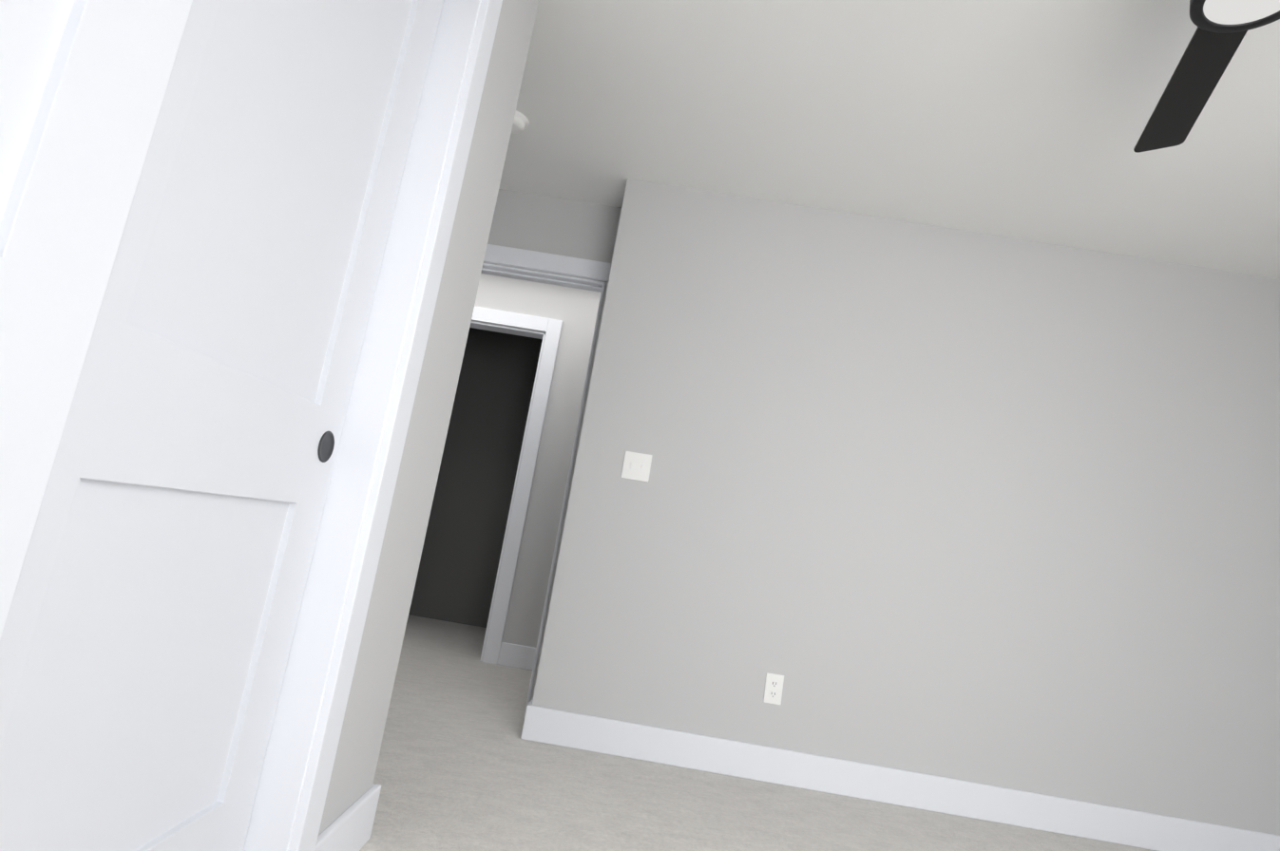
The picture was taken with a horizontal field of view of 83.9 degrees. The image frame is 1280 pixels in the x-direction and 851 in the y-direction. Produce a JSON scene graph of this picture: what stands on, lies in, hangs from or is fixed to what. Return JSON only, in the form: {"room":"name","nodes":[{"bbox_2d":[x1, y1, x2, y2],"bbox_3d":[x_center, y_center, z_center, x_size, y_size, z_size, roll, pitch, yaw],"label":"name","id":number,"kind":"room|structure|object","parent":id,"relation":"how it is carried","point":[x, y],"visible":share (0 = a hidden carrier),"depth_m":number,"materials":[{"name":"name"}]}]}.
{"room":"empty bedroom","nodes":[
{"label":"empty bedroom","id":0,"kind":"room"},
{"bbox_2d":[318,0,538,836],"bbox_3d":[-0.835,-0.397,0.839,0.687,2.440,2.309,9,-9,1],"label":"wall","id":1,"kind":"structure","parent":0,"point":[363,727],"depth_m":1.78,"materials":[{"name":"grey paint"}]},
{"bbox_2d":[0,0,192,639],"bbox_3d":[-0.581,-0.224,0.384,0.038,2.004,0.762,9,-9,1],"label":"closet door","id":2,"kind":"structure","parent":1,"relation":"in","point":[84,84],"depth_m":0.69,"materials":[{"name":"white paint"}]},
{"bbox_2d":[0,0,443,850],"bbox_3d":[-0.624,-0.111,1.111,0.038,2.004,0.762,9,-9,1],"label":"closet door","id":3,"kind":"structure","parent":1,"relation":"in","point":[150,627],"depth_m":1.05,"materials":[{"name":"white paint"}]},
{"bbox_2d":[314,783,381,850],"bbox_3d":[-0.676,0.941,1.591,0.018,0.130,0.333,9,-9,1],"label":"baseboard","id":4,"kind":"structure","parent":1,"relation":"attached to","point":[350,829],"depth_m":1.65,"materials":[{"name":"white paint"}]},
{"bbox_2d":[243,0,502,850],"bbox_3d":[-0.572,-0.213,0.755,0.145,2.141,1.692,9,-9,1],"label":"trim","id":5,"kind":"structure","parent":1,"relation":"attached to","point":[290,799],"depth_m":1.49,"materials":[{"name":"white paint"}]},
{"bbox_2d":[402,327,542,657],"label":"door","id":6,"kind":"structure","parent":0,"point":[450,604],"depth_m":5.69,"materials":[{"name":"grey"}]},
{"bbox_2d":[471,273,601,662],"bbox_3d":[-1.240,0.139,4.487,3.600,2.440,0.120,9,-9,1],"label":"wall","id":7,"kind":"structure","parent":0,"point":[575,310],"depth_m":4.43,"materials":[{"name":"grey paint"}]},
{"bbox_2d":[469,306,562,665],"bbox_3d":[-1.156,0.303,4.455,0.990,2.139,0.153,9,-9,1],"label":"door frame","id":8,"kind":"structure","parent":7,"relation":"attached to","point":[552,330],"depth_m":4.41,"materials":[{"name":"white paint"}]},
{"bbox_2d":[497,642,535,670],"bbox_3d":[-0.301,1.436,4.202,1.075,0.130,0.018,9,-9,1],"label":"baseboard","id":9,"kind":"structure","parent":7,"relation":"attached to","point":[514,656],"depth_m":4.20,"materials":[{"name":"white paint"}]},
{"bbox_2d":[483,189,621,702],"bbox_3d":[-0.717,0.048,3.402,0.930,2.440,0.120,9,-9,1],"label":"wall","id":10,"kind":"structure","parent":0,"point":[555,225],"depth_m":3.51,"materials":[{"name":"grey paint"}]},
{"bbox_2d":[480,244,611,718],"bbox_3d":[-0.716,0.198,3.377,0.978,2.139,0.160,9,-9,1],"label":"door frame","id":11,"kind":"structure","parent":10,"relation":"attached to","point":[547,262],"depth_m":3.46,"materials":[{"name":"white paint"}]},
{"bbox_2d":[359,644,1156,850],"bbox_3d":[-0.283,1.145,1.837,5.950,0.060,5.020,9,-9,1],"label":"floor","id":12,"kind":"structure","parent":0,"point":[462,766],"depth_m":2.45,"materials":[{"name":"carpet"}]},
{"bbox_2d":[498,0,1279,279],"bbox_3d":[0.124,-1.288,2.240,5.950,0.060,5.020,9,-9,1],"label":"ceiling","id":13,"kind":"structure","parent":0,"point":[1026,120],"depth_m":2.51,"materials":[{"name":"white paint"}]},
{"bbox_2d":[511,110,528,133],"bbox_3d":[-0.525,-1.236,2.905,0.136,0.040,0.136,9,-9,1],"label":"smoke detector","id":14,"kind":"object","parent":13,"relation":"attached to","point":[520,124],"visible":0.35,"depth_m":2.88,"materials":[{"name":"white plastic"}]},
{"bbox_2d":[1133,0,1279,152],"bbox_3d":[1.202,-1.041,1.553,1.103,0.291,1.166,9,-9,1],"label":"ceiling fan","id":15,"kind":"object","parent":13,"relation":"hanging from","point":[1224,27],"visible":1,"depth_m":1.74,"materials":[{"name":"black metal"}]},
{"bbox_2d":[532,178,1279,836],"bbox_3d":[1.240,0.342,3.204,3.035,2.440,0.416,9,-9,1],"label":"wall","id":16,"kind":"structure","parent":0,"point":[962,506],"depth_m":2.99,"materials":[{"name":"grey paint"}]},
{"bbox_2d":[621,451,652,482],"bbox_3d":[-0.013,0.173,3.012,0.116,0.116,0.017,9,-9,1],"label":"light switch","id":17,"kind":"object","parent":16,"relation":"attached to","point":[636,467],"visible":1,"depth_m":3.01,"materials":[{"name":"white plastic"}]},
{"bbox_2d":[763,672,783,705],"bbox_3d":[0.539,1.062,2.869,0.070,0.115,0.009,9,-9,1],"label":"electrical outlet plate","id":18,"kind":"object","parent":16,"relation":"attached to","point":[773,688],"visible":1,"depth_m":2.87,"materials":[{"name":"white plastic"}]},
{"bbox_2d":[520,699,1279,850],"bbox_3d":[1.027,1.428,2.807,3.023,0.130,0.022,9,-9,1],"label":"baseboard","id":19,"kind":"structure","parent":16,"relation":"attached to","point":[934,793],"depth_m":2.80,"materials":[{"name":"white paint"}]}
]}

